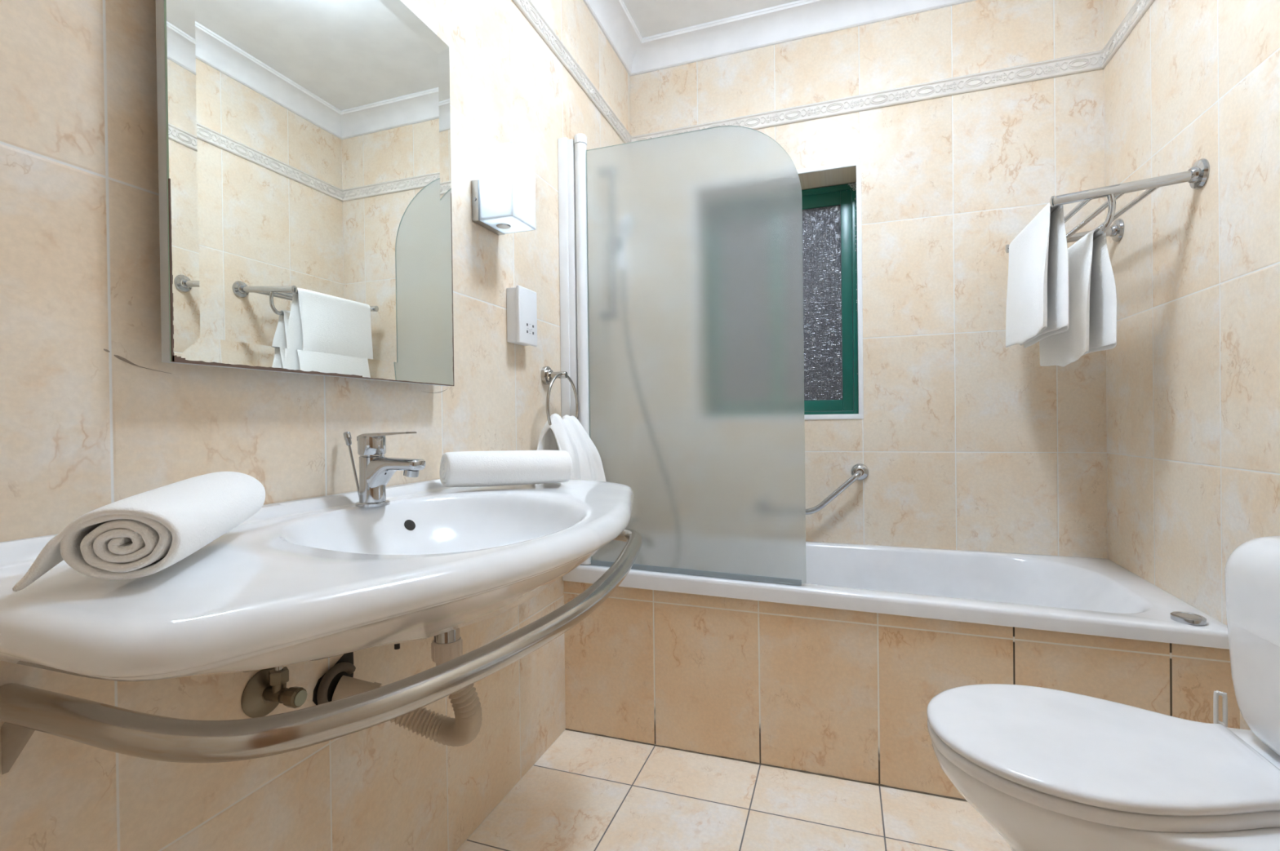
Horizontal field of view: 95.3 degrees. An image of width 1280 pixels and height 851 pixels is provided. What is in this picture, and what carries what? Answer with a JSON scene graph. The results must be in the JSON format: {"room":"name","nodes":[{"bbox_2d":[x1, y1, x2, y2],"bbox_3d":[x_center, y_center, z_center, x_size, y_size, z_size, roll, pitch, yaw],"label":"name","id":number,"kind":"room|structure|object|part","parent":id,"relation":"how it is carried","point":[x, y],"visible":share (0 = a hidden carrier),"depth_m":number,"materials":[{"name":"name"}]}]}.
{"room":"bathroom","nodes":[
{"label":"bathroom","id":0,"kind":"room"},
{"bbox_2d":[0,0,631,850],"bbox_3d":[-0.505,-0.285,1.193,0.121,2.677,3.076,-1,0,19],"label":"wall","id":1,"kind":"structure","parent":0,"point":[92,416],"depth_m":0.79,"materials":[{"name":"tile"}]},
{"bbox_2d":[241,666,306,718],"bbox_3d":[-0.519,0.353,0.844,0.071,0.145,0.070,-1,0,19],"label":"valve","id":2,"kind":"object","parent":1,"relation":"attached to","point":[267,689],"visible":0.78,"depth_m":0.84,"materials":[{"name":"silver metal"}]},
{"bbox_2d":[155,0,453,386],"bbox_3d":[-0.500,-0.430,0.962,0.045,0.703,0.539,-1,0,19],"label":"mirror","id":3,"kind":"object","parent":1,"relation":"attached to","point":[305,216],"visible":1,"depth_m":0.88,"materials":[{"name":"mirror"}]},
{"bbox_2d":[0,479,633,681],"bbox_3d":[-0.278,0.259,0.920,0.477,0.299,1.052,-1,0,19],"label":"washbasin","id":4,"kind":"object","parent":1,"relation":"attached to","point":[298,582],"visible":0.91,"depth_m":0.58,"materials":[{"name":"white ceramic"}]},
{"bbox_2d":[12,471,265,591],"bbox_3d":[-0.473,0.094,0.603,0.106,0.074,0.276,-1,0,-13],"label":"rolled towel","id":5,"kind":"object","parent":4,"relation":"on","point":[145,534],"visible":1,"depth_m":0.50,"materials":[{"name":"white fabric"}]},
{"bbox_2d":[342,431,426,507],"bbox_3d":[-0.425,0.071,0.959,0.158,0.122,0.052,-1,0,19],"label":"tap","id":6,"kind":"object","parent":4,"relation":"on","point":[376,470],"visible":1,"depth_m":0.95,"materials":[{"name":"silver metal"}]},
{"bbox_3d":[-0.493,0.022,0.983,0.014,0.024,0.011,-1,0,19],"label":"rod knob","id":7,"kind":"part","parent":6,"relation":"part of","materials":[{"name":"silver metal"}]},
{"bbox_3d":[-0.478,0.081,0.979,0.028,0.100,0.004,-1,0,17],"label":"popup rod","id":8,"kind":"part","parent":6,"relation":"part of","materials":[{"name":"silver metal"}]},
{"bbox_3d":[-0.416,0.029,0.956,0.102,0.037,0.043,-1,0,19],"label":"lever","id":9,"kind":"part","parent":6,"relation":"part of","materials":[{"name":"silver metal"}]},
{"bbox_3d":[-0.394,0.083,0.948,0.092,0.063,0.038,-1,0,19],"label":"spout","id":10,"kind":"part","parent":6,"relation":"part of","materials":[{"name":"silver metal"}]},
{"bbox_2d":[312,628,482,746],"bbox_3d":[-0.388,0.415,0.963,0.267,0.239,0.089,-1,0,6],"label":"pipe","id":11,"kind":"object","parent":4,"relation":"attached to","point":[339,682],"visible":0.69,"depth_m":0.95,"materials":[{"name":"white plastic"}]},
{"bbox_2d":[440,450,572,487],"bbox_3d":[-0.274,0.088,1.213,0.268,0.075,0.091,-1,0,-28],"label":"rolled towel","id":12,"kind":"object","parent":4,"relation":"on","point":[501,468],"visible":1,"depth_m":1.17,"materials":[{"name":"white fabric"}]},
{"bbox_2d":[0,528,642,775],"bbox_3d":[-0.268,0.301,0.986,0.452,0.090,1.029,-1,0,19],"label":"towel rail","id":13,"kind":"object","parent":1,"relation":"attached to","point":[24,710],"visible":0.86,"depth_m":0.55,"materials":[{"name":"silver metal"}]},
{"bbox_2d":[471,141,535,235],"bbox_3d":[-0.322,-0.557,1.383,0.107,0.170,0.114,-1,0,19],"label":"wall lamp","id":14,"kind":"object","parent":1,"relation":"attached to","point":[504,194],"visible":1,"depth_m":1.34,"materials":[{"name":"white plastic"}]},
{"bbox_2d":[496,223,511,229],"bbox_3d":[-0.325,-0.514,1.386,0.034,0.084,0.034,-1,0,19],"label":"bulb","id":15,"kind":"object","parent":14,"relation":"attached to","point":[499,226],"depth_m":1.38,"materials":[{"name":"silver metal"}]},
{"bbox_2d":[506,285,537,346],"bbox_3d":[-0.307,-0.282,1.518,0.041,0.145,0.091,-1,0,19],"label":"socket","id":16,"kind":"object","parent":1,"relation":"attached to","point":[522,304],"visible":1,"depth_m":1.48,"materials":[{"name":"white plastic"}]},
{"bbox_2d":[540,366,578,435],"bbox_3d":[-0.240,-0.063,1.666,0.067,0.214,0.194,-1,0,19],"label":"towel ring","id":17,"kind":"object","parent":1,"relation":"attached to","point":[548,375],"visible":0.82,"depth_m":1.66,"materials":[{"name":"silver metal"}]},
{"bbox_2d":[536,413,605,481],"bbox_3d":[-0.194,0.099,1.635,0.138,0.265,0.224,-1,0,19],"label":"hand towel","id":18,"kind":"object","parent":17,"relation":"hanging from","point":[570,436],"visible":0.58,"depth_m":1.63,"materials":[{"name":"white fabric"}]},
{"bbox_2d":[511,0,631,143],"bbox_3d":[-0.477,-1.139,1.106,0.008,0.058,2.706,-1,0,19],"label":"tile border","id":19,"kind":"object","parent":1,"relation":"attached to","point":[526,7],"depth_m":1.84,"materials":[{"name":"ceramic"}]},
{"bbox_2d":[582,0,642,75],"bbox_3d":[-0.445,-1.460,1.092,0.084,0.086,2.706,-1,0,19],"label":"crown molding","id":20,"kind":"structure","parent":1,"relation":"attached to","point":[613,17],"depth_m":2.16,"materials":[{"name":"paint"}]},
{"bbox_2d":[622,0,797,37],"bbox_3d":[0.272,-1.571,0.842,1.605,0.120,2.706,-1,0,19],"label":"ceiling","id":21,"kind":"structure","parent":0,"point":[651,17],"depth_m":2.13,"materials":[{"name":"paint"}]},
{"bbox_2d":[457,730,1011,850],"bbox_3d":[0.303,0.986,0.856,1.605,0.120,2.706,-1,0,19],"label":"floor","id":22,"kind":"structure","parent":0,"point":[586,793],"depth_m":1.40,"materials":[{"name":"tile"}]},
{"bbox_2d":[564,728,967,802],"bbox_3d":[0.531,0.917,1.512,1.605,0.003,0.004,-1,0,19],"label":"joint","id":23,"kind":"object","parent":22,"relation":"on","point":[691,752],"visible":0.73,"depth_m":1.56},
{"bbox_2d":[562,541,1229,649],"bbox_3d":[0.632,0.589,1.815,1.603,0.361,0.668,-1,0,19],"label":"bathtub","id":24,"kind":"object","parent":22,"relation":"on","point":[1086,596],"visible":0.48,"depth_m":1.65,"materials":[{"name":"white ceramic"}]},
{"bbox_2d":[557,125,806,586],"bbox_3d":[0.099,-0.223,1.665,0.710,1.305,0.038,-1,0,19],"label":"screen","id":25,"kind":"object","parent":24,"relation":"on","point":[681,266],"visible":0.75,"depth_m":1.64,"materials":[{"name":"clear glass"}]},
{"bbox_3d":[-0.171,-0.214,1.759,0.035,1.262,0.035,-1,0,19],"label":"hinge post","id":26,"kind":"part","parent":25,"relation":"part of","materials":[{"name":"white plastic"}]},
{"bbox_2d":[926,535,1279,850],"bbox_3d":[0.802,0.545,0.882,0.662,0.746,0.376,-1,0,19],"label":"toilet","id":27,"kind":"object","parent":22,"relation":"on","point":[1048,770],"visible":1,"depth_m":0.86,"materials":[{"name":"ceramic"}]},
{"bbox_3d":[0.701,0.493,0.916,0.450,0.018,0.349,-1,0,19],"label":"lid","id":28,"kind":"part","parent":27,"relation":"part of","materials":[{"name":"plastic"}]},
{"bbox_3d":[0.701,0.514,0.916,0.449,0.020,0.348,-1,0,19],"label":"seat","id":29,"kind":"part","parent":27,"relation":"part of","materials":[{"name":"plastic"}]},
{"bbox_3d":[0.802,0.721,0.883,0.646,0.396,0.352,-1,0,19],"label":"bowl","id":30,"kind":"part","parent":27,"relation":"part of","materials":[{"name":"white ceramic"}]},
{"bbox_3d":[1.020,0.251,0.803,0.192,0.149,0.376,-1,0,19],"label":"cistern lid","id":31,"kind":"part","parent":27,"relation":"part of","materials":[{"name":"white ceramic"}]},
{"bbox_2d":[1213,690,1227,728],"bbox_3d":[1.139,0.717,1.142,0.091,0.394,0.091,0,0,38],"label":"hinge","id":32,"kind":"object","parent":22,"relation":"on","point":[1216,694],"visible":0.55,"depth_m":1.14,"materials":[{"name":"white plastic"}]},
{"bbox_2d":[630,0,1107,559],"bbox_3d":[0.772,-0.306,2.245,1.605,2.677,0.250,-1,0,19],"label":"wall","id":33,"kind":"structure","parent":0,"point":[965,442],"depth_m":2.01,"materials":[{"name":"tile"}]},
{"bbox_2d":[631,0,975,75],"bbox_3d":[0.703,-1.479,2.081,1.605,0.086,0.084,-1,0,19],"label":"crown molding","id":34,"kind":"structure","parent":33,"relation":"attached to","point":[799,19],"depth_m":2.17,"materials":[{"name":"paint"}]},
{"bbox_2d":[801,182,858,414],"bbox_3d":[0.570,-0.488,2.387,0.600,0.897,0.081,-1,0,19],"label":"window","id":35,"kind":"structure","parent":33,"relation":"in","point":[829,256],"depth_m":2.30,"materials":[{"name":"glass"}]},
{"bbox_3d":[0.685,-0.482,2.325,0.233,0.772,0.004,-1,0,19],"label":"pane","id":36,"kind":"part","parent":35,"relation":"part of","materials":[{"name":"grey glass"}]},
{"bbox_2d":[796,160,863,419],"bbox_3d":[0.505,-0.486,2.203,0.627,0.932,0.008,-1,0,19],"label":"trim","id":37,"kind":"structure","parent":33,"relation":"attached to","point":[858,163],"depth_m":2.10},
{"bbox_2d":[805,463,868,515],"bbox_3d":[0.623,0.239,2.135,0.405,0.200,0.065,-1,0,19],"label":"grab bar","id":38,"kind":"object","parent":33,"relation":"attached to","point":[860,472],"visible":0.58,"depth_m":2.09,"materials":[{"name":"silver metal"}]},
{"bbox_2d":[631,50,1102,142],"bbox_3d":[0.719,-1.159,2.118,1.605,0.058,0.008,-1,0,19],"label":"tile border","id":39,"kind":"object","parent":33,"relation":"attached to","point":[1090,61],"depth_m":2.04,"materials":[{"name":"ceramic"}]},
{"bbox_2d":[564,581,1239,799],"bbox_3d":[0.537,0.690,1.536,1.605,0.458,0.050,-1,0,19],"label":"wall","id":40,"kind":"structure","parent":0,"point":[844,694],"depth_m":1.53,"materials":[{"name":"tile"}]},
{"bbox_2d":[1102,0,1279,730],"bbox_3d":[1.123,-0.302,0.627,0.120,2.677,3.076,-1,0,19],"label":"wall","id":41,"kind":"structure","parent":0,"point":[1193,369],"depth_m":1.40,"materials":[{"name":"tile"}]},
{"bbox_2d":[1004,158,1209,253],"bbox_3d":[1.241,-0.548,1.613,0.300,0.149,0.495,-1,0,19],"label":"towel rack","id":42,"kind":"object","parent":41,"relation":"attached to","point":[1197,175],"visible":0.74,"depth_m":1.42,"materials":[{"name":"silver metal"}]},
{"bbox_2d":[1005,202,1068,347],"bbox_3d":[1.100,-0.401,1.640,0.082,0.351,0.399,-1,0,19],"label":"hand towel","id":43,"kind":"object","parent":42,"relation":"hanging from","point":[1037,294],"visible":0.97,"depth_m":1.53,"materials":[{"name":"white fabric"}]},
{"bbox_3d":[1.307,-0.578,1.817,0.279,0.048,0.025,-1,0,19],"label":"arm","id":44,"kind":"part","parent":42,"relation":"part of","materials":[{"name":"silver metal"}]},
{"bbox_2d":[1039,227,1116,366],"bbox_3d":[1.198,-0.330,1.618,0.088,0.338,0.394,-1,0,19],"label":"hand towel","id":45,"kind":"object","parent":42,"relation":"hanging from","point":[1092,294],"visible":0.73,"depth_m":1.50,"materials":[{"name":"white fabric"}]},
{"bbox_3d":[1.167,-0.574,1.413,0.279,0.048,0.025,-1,0,19],"label":"arm","id":46,"kind":"part","parent":42,"relation":"part of","materials":[{"name":"silver metal"}]},
{"bbox_2d":[1101,0,1154,68],"bbox_3d":[1.031,-1.155,0.582,0.008,0.058,2.706,-1,0,19],"label":"tile border","id":47,"kind":"object","parent":41,"relation":"attached to","point":[1140,7],"depth_m":1.71,"materials":[{"name":"tile"}]}
]}

